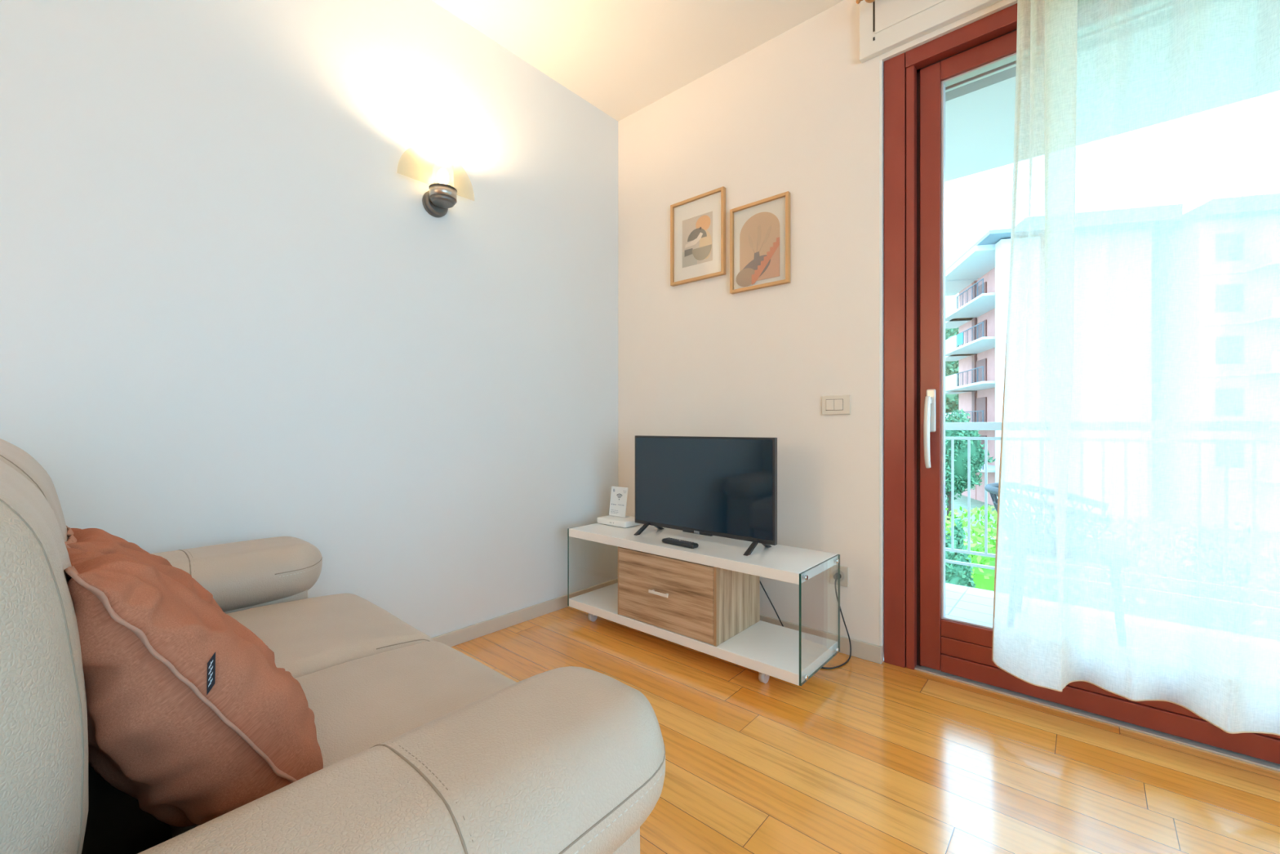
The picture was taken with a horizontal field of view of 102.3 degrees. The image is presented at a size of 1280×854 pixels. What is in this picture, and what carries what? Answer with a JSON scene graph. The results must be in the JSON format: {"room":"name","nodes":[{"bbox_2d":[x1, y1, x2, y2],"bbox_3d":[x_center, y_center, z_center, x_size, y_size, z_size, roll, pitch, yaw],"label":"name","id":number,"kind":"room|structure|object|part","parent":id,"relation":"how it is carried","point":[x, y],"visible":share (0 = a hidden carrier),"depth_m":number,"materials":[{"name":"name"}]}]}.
{"room":"living room","nodes":[
{"label":"living room","id":0,"kind":"room"},
{"bbox_2d":[0,0,617,637],"bbox_3d":[-1.976,-0.416,1.008,0.200,2.700,6.000,0,0,41],"label":"wall","id":1,"kind":"structure","parent":0,"point":[233,308],"depth_m":1.81,"materials":[{"name":"paint"}]},
{"bbox_2d":[422,168,457,217],"bbox_3d":[-0.807,-1.010,2.096,0.132,0.275,0.330,0,0,41],"label":"wall sconce","id":2,"kind":"object","parent":1,"relation":"attached to","point":[441,196],"visible":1,"depth_m":2.07,"materials":[{"name":"silver metal"}]},
{"bbox_3d":[-0.842,-0.926,2.132,0.032,0.106,0.106,0,0,41],"label":"wall plate","id":3,"kind":"part","parent":2,"relation":"part of","materials":[{"name":"silver metal"}]},
{"bbox_3d":[-0.798,-1.005,2.088,0.044,0.082,0.044,0,0,41],"label":"bulb","id":4,"kind":"part","parent":2,"relation":"part of","materials":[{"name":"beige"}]},
{"bbox_2d":[431,577,617,647],"bbox_3d":[-1.929,0.903,0.901,0.012,0.062,5.500,0,0,41],"label":"baseboard","id":5,"kind":"structure","parent":1,"relation":"attached to","point":[452,638],"depth_m":2.40,"materials":[{"name":"beige paint"}]},
{"bbox_2d":[431,0,843,121],"bbox_3d":[-0.167,-1.866,-0.569,5.000,0.200,6.000,0,0,41],"label":"ceiling","id":6,"kind":"structure","parent":0,"point":[621,57],"depth_m":2.31,"materials":[{"name":"paint"}]},
{"bbox_2d":[617,0,1017,657],"bbox_3d":[1.706,-0.416,1.579,4.600,2.700,0.300,0,0,41],"label":"wall","id":7,"kind":"structure","parent":0,"point":[797,113],"depth_m":2.31,"materials":[{"name":"beige paint"}]},
{"bbox_2d":[670,186,725,286],"bbox_3d":[0.288,-0.951,2.600,0.324,0.422,0.023,0,0,41],"label":"framed picture","id":8,"kind":"object","parent":7,"relation":"attached to","point":[697,223],"visible":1,"depth_m":2.60,"materials":[{"name":"brown wood"}]},
{"bbox_2d":[682,210,712,267],"bbox_3d":[0.288,-0.944,2.602,0.185,0.244,0.003,0,0,41],"label":"print","id":9,"kind":"object","parent":8,"relation":"attached to","point":[697,227],"depth_m":2.60,"materials":[{"name":"multicoloured"}]},
{"bbox_2d":[729,191,790,293],"bbox_3d":[0.548,-0.839,2.373,0.297,0.400,0.023,0,0,41],"label":"framed picture","id":10,"kind":"object","parent":7,"relation":"attached to","point":[760,229],"visible":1,"depth_m":2.37,"materials":[{"name":"brown wood"}]},
{"bbox_2d":[760,614,883,664],"bbox_3d":[0.422,0.900,2.505,1.423,0.068,0.032,0,0,41],"label":"baseboard","id":11,"kind":"structure","parent":7,"relation":"attached to","point":[860,649],"depth_m":2.11,"materials":[{"name":"beige paint"}]},
{"bbox_2d":[822,395,850,414],"bbox_3d":[0.817,-0.092,2.147,0.118,0.080,0.012,0,0,41],"label":"light switch","id":12,"kind":"object","parent":7,"relation":"attached to","point":[832,404],"visible":1,"depth_m":2.14,"materials":[{"name":"beige plastic"}]},
{"bbox_2d":[821,572,851,669],"bbox_3d":[0.699,0.768,2.113,0.283,0.331,0.190,0,0,41],"label":"power cord","id":13,"kind":"object","parent":7,"relation":"hanging from","point":[835,575],"visible":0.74,"depth_m":2.09,"materials":[{"name":"grey plastic"}]},
{"bbox_2d":[830,564,848,586],"bbox_3d":[0.826,0.617,2.138,0.074,0.081,0.014,0,0,41],"label":"wall outlet","id":14,"kind":"object","parent":7,"relation":"attached to","point":[843,570],"visible":0.7,"depth_m":2.13,"materials":[{"name":"beige plastic"}]},
{"bbox_2d":[832,569,844,581],"bbox_3d":[0.822,0.616,2.135,0.048,0.048,0.005,0,0,41],"label":"socket","id":15,"kind":"object","parent":14,"relation":"attached to","point":[842,571],"depth_m":2.13,"materials":[{"name":"beige plastic"}]},
{"bbox_2d":[856,0,875,4],"bbox_3d":[2.016,-1.655,1.006,3.083,0.061,0.096,0,0,41],"label":"curtain rod","id":16,"kind":"object","parent":7,"relation":"attached to","point":[858,2],"visible":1,"depth_m":1.98,"materials":[{"name":"brown wood"}]},
{"bbox_2d":[991,0,1279,736],"bbox_3d":[1.710,-0.410,1.258,1.414,2.421,0.140,0,0,41],"label":"curtain","id":17,"kind":"object","parent":16,"relation":"hanging from","point":[1137,553],"visible":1,"depth_m":1.49,"materials":[{"name":"beige fabric"}]},
{"bbox_2d":[879,59,884,645],"bbox_3d":[0.961,-0.292,2.049,0.011,2.317,0.031,0,0,41],"label":"trim","id":18,"kind":"structure","parent":7,"relation":"attached to","point":[881,62],"depth_m":2.04,"materials":[{"name":"white paint"}]},
{"bbox_2d":[859,0,1001,62],"bbox_3d":[2.017,-1.619,1.085,3.003,0.295,0.034,0,0,41],"label":"roller shutter box","id":19,"kind":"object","parent":7,"relation":"attached to","point":[885,25],"depth_m":1.96,"materials":[{"name":"white paint"}]},
{"bbox_3d":[2.008,-1.654,1.075,2.882,0.220,0.006,0,0,41],"label":"box lid","id":20,"kind":"part","parent":19,"relation":"part of","materials":[{"name":"white paint"}]},
{"bbox_2d":[945,66,1016,101],"bbox_3d":[2.203,-1.412,1.298,2.843,0.108,0.070,0,0,41],"label":"trim","id":21,"kind":"structure","parent":7,"relation":"attached to","point":[1010,73],"depth_m":2.04,"materials":[{"name":"grey paint"}]},
{"bbox_2d":[884,3,1279,764],"bbox_3d":[2.087,-0.259,1.166,2.843,2.385,0.201,0,0,41],"label":"door","id":22,"kind":"structure","parent":7,"relation":"in","point":[918,631],"depth_m":1.98,"materials":[{"name":"red wood"}]},
{"bbox_3d":[1.091,0.005,1.942,0.032,0.298,0.060,0,0,41],"label":"handle","id":23,"kind":"part","parent":22,"relation":"part of","materials":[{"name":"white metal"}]},
{"bbox_3d":[2.073,-0.259,1.149,2.843,2.385,0.105,0,0,41],"label":"frame","id":24,"kind":"part","parent":22,"relation":"part of","materials":[{"name":"red wood"}]},
{"bbox_2d":[945,60,1016,92],"bbox_3d":[2.171,-1.386,1.214,2.780,0.104,0.018,0,0,41],"label":"curtain","id":25,"kind":"object","parent":22,"relation":"hanging from","point":[1009,65],"depth_m":1.96,"materials":[{"name":"white fabric"}]},
{"bbox_2d":[914,665,1279,771],"bbox_3d":[2.087,0.941,1.117,2.780,0.026,0.045,0,0,41],"label":"door track","id":26,"kind":"object","parent":7,"relation":"attached to","point":[1225,753],"depth_m":1.62,"materials":[{"name":"silver metal"}]},
{"bbox_2d":[451,606,1279,853],"bbox_3d":[-0.256,1.009,-0.671,5.000,0.150,5.730,0,0,41],"label":"floor","id":27,"kind":"structure","parent":0,"point":[862,756],"depth_m":1.42,"materials":[{"name":"brown wood"}]},
{"bbox_2d":[0,438,665,853],"bbox_3d":[-0.798,0.460,0.898,1.640,0.948,0.982,0,0,41],"label":"sofa","id":28,"kind":"object","parent":27,"relation":"on","point":[426,747],"visible":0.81,"depth_m":0.54,"materials":[{"name":"beige leather"}]},
{"bbox_2d":[0,438,68,542],"bbox_3d":[-1.187,0.267,0.874,0.590,0.562,0.303,0,0,41],"label":"cushion","id":29,"kind":"object","parent":28,"relation":"on","point":[21,461],"depth_m":0.88,"materials":[{"name":"beige leather"}]},
{"bbox_2d":[0,460,88,853],"bbox_3d":[-0.759,0.267,0.499,0.592,0.561,0.301,0,0,41],"label":"cushion","id":30,"kind":"object","parent":28,"relation":"on","point":[44,732],"depth_m":0.44,"materials":[{"name":"beige leather"}]},
{"bbox_2d":[64,525,223,612],"bbox_3d":[-0.941,0.350,0.977,0.402,0.351,0.258,0,0,41],"label":"throw pillow","id":31,"kind":"object","parent":28,"relation":"on","point":[86,540],"visible":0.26,"depth_m":0.95,"materials":[{"name":"fabric"}]},
{"bbox_2d":[64,547,323,826],"bbox_3d":[-0.638,0.335,0.715,0.388,0.383,0.281,0,0,41],"label":"throw pillow","id":32,"kind":"object","parent":28,"relation":"on","point":[192,717],"visible":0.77,"depth_m":0.61,"materials":[{"name":"fabric"}]},
{"bbox_3d":[-1.259,0.427,1.375,0.315,0.169,0.720,0,0,41],"label":"armrest","id":33,"kind":"part","parent":28,"relation":"part of","materials":[{"name":"beige leather"}]},
{"bbox_3d":[-1.264,0.669,1.359,0.225,0.410,0.637,0,0,41],"label":"arm panel","id":34,"kind":"part","parent":28,"relation":"part of","materials":[{"name":"beige leather"}]},
{"bbox_2d":[226,593,432,678],"bbox_3d":[-0.843,0.579,1.238,0.530,0.212,0.530,0,0,41],"label":"seat cushion","id":35,"kind":"object","parent":28,"relation":"on","point":[306,636],"depth_m":1.23,"materials":[{"name":"beige leather"}]},
{"bbox_2d":[169,640,515,837],"bbox_3d":[-0.442,0.579,0.889,0.543,0.211,0.529,0,0,41],"label":"seat cushion","id":36,"kind":"object","parent":28,"relation":"on","point":[360,702],"depth_m":0.93,"materials":[{"name":"beige leather"}]},
{"bbox_3d":[-0.248,0.427,0.494,0.275,0.168,0.719,0,0,41],"label":"armrest","id":37,"kind":"part","parent":28,"relation":"part of","materials":[{"name":"beige leather"}]},
{"bbox_3d":[-0.264,0.669,0.487,0.188,0.410,0.637,0,0,41],"label":"arm panel","id":38,"kind":"part","parent":28,"relation":"part of","materials":[{"name":"beige leather"}]},
{"bbox_2d":[567,522,839,685],"bbox_3d":[0.206,0.713,2.237,1.192,0.443,0.372,0,0,41],"label":"tv stand","id":39,"kind":"object","parent":27,"relation":"on","point":[704,598],"visible":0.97,"depth_m":2.04,"materials":[{"name":"white paint"}]},
{"bbox_3d":[-0.231,0.679,2.628,0.008,0.374,0.355,0,0,41],"label":"glass","id":40,"kind":"part","parent":39,"relation":"part of","materials":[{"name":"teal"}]},
{"bbox_2d":[596,515,640,528],"bbox_3d":[-0.101,0.474,2.603,0.200,0.032,0.141,0,0,41],"label":"router","id":41,"kind":"object","parent":39,"relation":"on","point":[611,520],"visible":0.82,"depth_m":2.55,"materials":[{"name":"white plastic"}]},
{"bbox_2d":[608,485,629,517],"bbox_3d":[-0.107,0.382,2.642,0.114,0.149,0.035,0,0,41],"label":"card","id":42,"kind":"object","parent":41,"relation":"on","point":[619,495],"visible":1,"depth_m":2.63,"materials":[{"name":"white paper"}]},
{"bbox_3d":[0.079,0.682,2.114,0.100,0.012,0.020,0,0,41],"label":"handle","id":43,"kind":"part","parent":39,"relation":"part of","materials":[{"name":"white metal"}]},
{"bbox_3d":[0.097,0.680,2.122,0.493,0.294,0.017,0,0,41],"label":"drawer","id":44,"kind":"part","parent":39,"relation":"part of","materials":[{"name":"brown wood"}]},
{"bbox_2d":[662,537,698,548],"bbox_3d":[0.165,0.481,2.140,0.170,0.020,0.042,0,0,43],"label":"remote control","id":45,"kind":"object","parent":39,"relation":"on","point":[691,544],"visible":1,"depth_m":2.12,"materials":[{"name":"black plastic"}]},
{"bbox_2d":[568,582,837,685],"bbox_3d":[0.211,0.849,2.243,1.163,0.038,0.355,0,0,41],"label":"shelf","id":46,"kind":"object","parent":39,"relation":"attached to","point":[772,650],"depth_m":1.99,"materials":[{"name":"white paint"}]},
{"bbox_2d":[634,435,777,555],"bbox_3d":[0.252,0.266,2.230,0.724,0.449,0.204,0,0,41],"label":"television","id":47,"kind":"object","parent":39,"relation":"on","point":[722,486],"visible":1,"depth_m":2.18,"materials":[{"name":"grey plastic"}]},
{"bbox_3d":[0.653,0.679,1.858,0.008,0.374,0.355,0,0,41],"label":"glass","id":48,"kind":"part","parent":39,"relation":"part of","materials":[{"name":"teal"}]},
{"bbox_2d":[760,581,783,626],"bbox_3d":[0.571,0.725,2.265,0.260,0.424,0.040,0,0,21],"label":"cable","id":49,"kind":"object","parent":27,"relation":"on","point":[760,581],"visible":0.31,"depth_m":2.27,"materials":[{"name":"black plastic"}]},
{"bbox_2d":[883,582,994,660],"bbox_3d":[2.356,1.064,2.020,6.200,0.180,1.220,0,0,41],"label":"floor","id":50,"kind":"structure","parent":0,"point":[975,604],"depth_m":2.85,"materials":[{"name":"tile"}]},
{"bbox_2d":[945,422,1001,569],"bbox_3d":[2.692,0.473,2.404,6.200,1.002,0.050,0,0,41],"label":"balcony railing","id":51,"kind":"object","parent":50,"relation":"on","point":[948,425],"visible":0.1,"depth_m":3.04,"materials":[{"name":"white metal"}]},
{"bbox_3d":[2.692,0.743,2.404,6.200,0.018,0.020,0,0,41],"label":"rail","id":52,"kind":"part","parent":51,"relation":"part of","materials":[{"name":"white metal"}]},
{"bbox_3d":[2.692,0.814,2.404,6.200,0.016,0.020,0,0,41],"label":"rail","id":53,"kind":"part","parent":51,"relation":"part of","materials":[{"name":"white metal"}]},
{"bbox_3d":[2.692,0.067,2.404,6.200,0.018,0.020,0,0,41],"label":"rail","id":54,"kind":"part","parent":51,"relation":"part of","materials":[{"name":"metal"}]},
{"bbox_3d":[2.692,-0.004,2.404,6.200,0.047,0.050,0,0,41],"label":"rail","id":55,"kind":"part","parent":51,"relation":"part of","materials":[{"name":"metal"}]},
{"bbox_2d":[984,482,998,513],"bbox_3d":[1.976,0.634,2.471,0.536,0.683,0.603,0,0,41],"label":"balcony chair","id":56,"kind":"object","parent":50,"relation":"on","point":[993,488],"visible":0.05,"depth_m":2.54,"materials":[{"name":"grey plastic"}]},
{"bbox_2d":[945,75,1015,181],"bbox_3d":[2.383,-1.676,2.050,6.200,0.220,1.300,0,0,41],"label":"ceiling","id":57,"kind":"structure","parent":0,"point":[980,124],"depth_m":2.72,"materials":[{"name":"white paint"}]},
{"label":"outside","id":58,"kind":"structure","parent":0,"visible":0},
{"bbox_2d":[945,487,995,543],"bbox_3d":[40.369,0.084,49.397,180.000,12.100,120.000,0,0,41],"label":"ground","id":59,"kind":"structure","parent":58,"point":[962,501],"depth_m":39.30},
{"bbox_2d":[945,360,958,413],"bbox_3d":[32.334,-0.570,52.031,6.221,13.408,6.103,0,0,41],"label":"tree","id":60,"kind":"object","parent":59,"relation":"on","point":[951,400],"visible":0.06,"depth_m":50.79,"materials":[{"name":"teal plant"}]},
{"bbox_2d":[945,327,958,376],"bbox_3d":[36.349,-4.400,62.097,11.646,21.067,12.003,0,0,-12],"label":"tree","id":61,"kind":"object","parent":59,"relation":"on","point":[949,332],"visible":0.02,"depth_m":57.51,"materials":[{"name":"teal plant"}]},
{"bbox_2d":[945,518,976,587],"bbox_3d":[3.825,2.105,6.301,0.513,2.013,0.514,0,0,41],"label":"shrub","id":62,"kind":"object","parent":59,"relation":"on","point":[955,574],"visible":0.16,"depth_m":6.19,"materials":[{"name":"teal plant"}]},
{"bbox_2d":[945,408,995,520],"bbox_3d":[19.882,2.462,33.129,4.209,7.344,4.326,0,0,-19],"label":"tree","id":63,"kind":"object","parent":59,"relation":"on","point":[977,452],"visible":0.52,"depth_m":31.73,"materials":[{"name":"teal plant"}]},
{"bbox_2d":[945,504,997,591],"bbox_3d":[5.748,3.667,8.204,14.142,4.933,2.958,0,0,41],"label":"grass","id":64,"kind":"structure","parent":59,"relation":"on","point":[984,578],"depth_m":7.87,"materials":[{"name":"green plant"}]},
{"bbox_2d":[945,228,1011,510],"bbox_3d":[30.040,-3.766,40.463,10.500,19.800,15.800,0,0,14],"label":"apartment building","id":65,"kind":"structure","parent":59,"relation":"on","point":[980,277],"depth_m":40.34,"materials":[{"name":"pink painted plaster"},{"name":"pale concrete"},{"name":"metal"}]},
{"bbox_3d":[24.678,-9.896,38.613,0.060,1.060,5.200,0,0,14],"label":"balcony railing","id":66,"kind":"part","parent":65,"relation":"part of","materials":[{"name":"grey metal"}]},
{"bbox_3d":[24.678,-6.846,38.613,0.060,1.060,5.200,0,0,14],"label":"balcony railing","id":67,"kind":"part","parent":65,"relation":"part of","materials":[{"name":"grey metal"}]},
{"bbox_3d":[24.678,-3.746,38.613,0.060,1.060,5.200,0,0,14],"label":"balcony railing","id":68,"kind":"part","parent":65,"relation":"part of","materials":[{"name":"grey metal"}]},
{"bbox_3d":[24.678,-0.646,38.613,0.060,1.060,5.200,0,0,14],"label":"balcony railing","id":69,"kind":"part","parent":65,"relation":"part of","materials":[{"name":"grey metal"}]},
{"bbox_2d":[971,280,976,298],"bbox_3d":[28.268,-10.841,43.589,0.140,2.850,0.600,0,0,14],"label":"shutter","id":70,"kind":"object","parent":65,"relation":"hanging from","point":[973,282],"depth_m":43.31,"materials":[{"name":"white"}]},
{"bbox_2d":[971,317,976,340],"bbox_3d":[28.268,-7.791,43.589,0.140,2.850,0.600,0,0,14],"label":"shutter","id":71,"kind":"object","parent":65,"relation":"hanging from","point":[973,319],"depth_m":43.37,"materials":[{"name":"white"}]},
{"bbox_2d":[971,354,976,382],"bbox_3d":[28.268,-4.691,43.589,0.140,2.850,0.600,0,0,14],"label":"shutter","id":72,"kind":"object","parent":65,"relation":"hanging from","point":[973,356],"depth_m":43.37,"materials":[{"name":"white"}]},
{"bbox_2d":[971,391,976,422],"bbox_3d":[28.268,-1.591,43.589,0.140,2.850,0.600,0,0,14],"label":"shutter","id":73,"kind":"object","parent":65,"relation":"hanging from","point":[974,393],"depth_m":43.37,"materials":[{"name":"white"}]},
{"bbox_2d":[975,281,986,297],"bbox_3d":[28.024,-10.541,42.309,0.090,2.250,2.000,0,0,14],"label":"shutter","id":74,"kind":"object","parent":65,"relation":"hanging from","point":[984,282],"depth_m":42.12,"materials":[{"name":"red"}]},
{"bbox_2d":[975,319,986,339],"bbox_3d":[28.024,-7.491,42.309,0.090,2.250,2.000,0,0,14],"label":"shutter","id":75,"kind":"object","parent":65,"relation":"hanging from","point":[984,321],"depth_m":42.12,"materials":[{"name":"red"}]},
{"bbox_2d":[975,358,986,382],"bbox_3d":[28.024,-4.391,42.309,0.090,2.250,2.000,0,0,14],"label":"shutter","id":76,"kind":"object","parent":65,"relation":"hanging from","point":[980,362],"depth_m":42.12,"materials":[{"name":"red"}]},
{"bbox_2d":[975,396,986,422],"bbox_3d":[28.024,-1.291,42.309,0.090,2.250,2.000,0,0,14],"label":"shutter","id":77,"kind":"object","parent":65,"relation":"hanging from","point":[980,402],"depth_m":42.12,"materials":[{"name":"red"}]},
{"bbox_2d":[979,435,986,461],"bbox_3d":[28.024,1.819,42.309,0.090,2.250,2.000,0,0,14],"label":"shutter","id":78,"kind":"object","parent":65,"relation":"hanging from","point":[982,442],"depth_m":41.79,"materials":[{"name":"white"}]}
]}

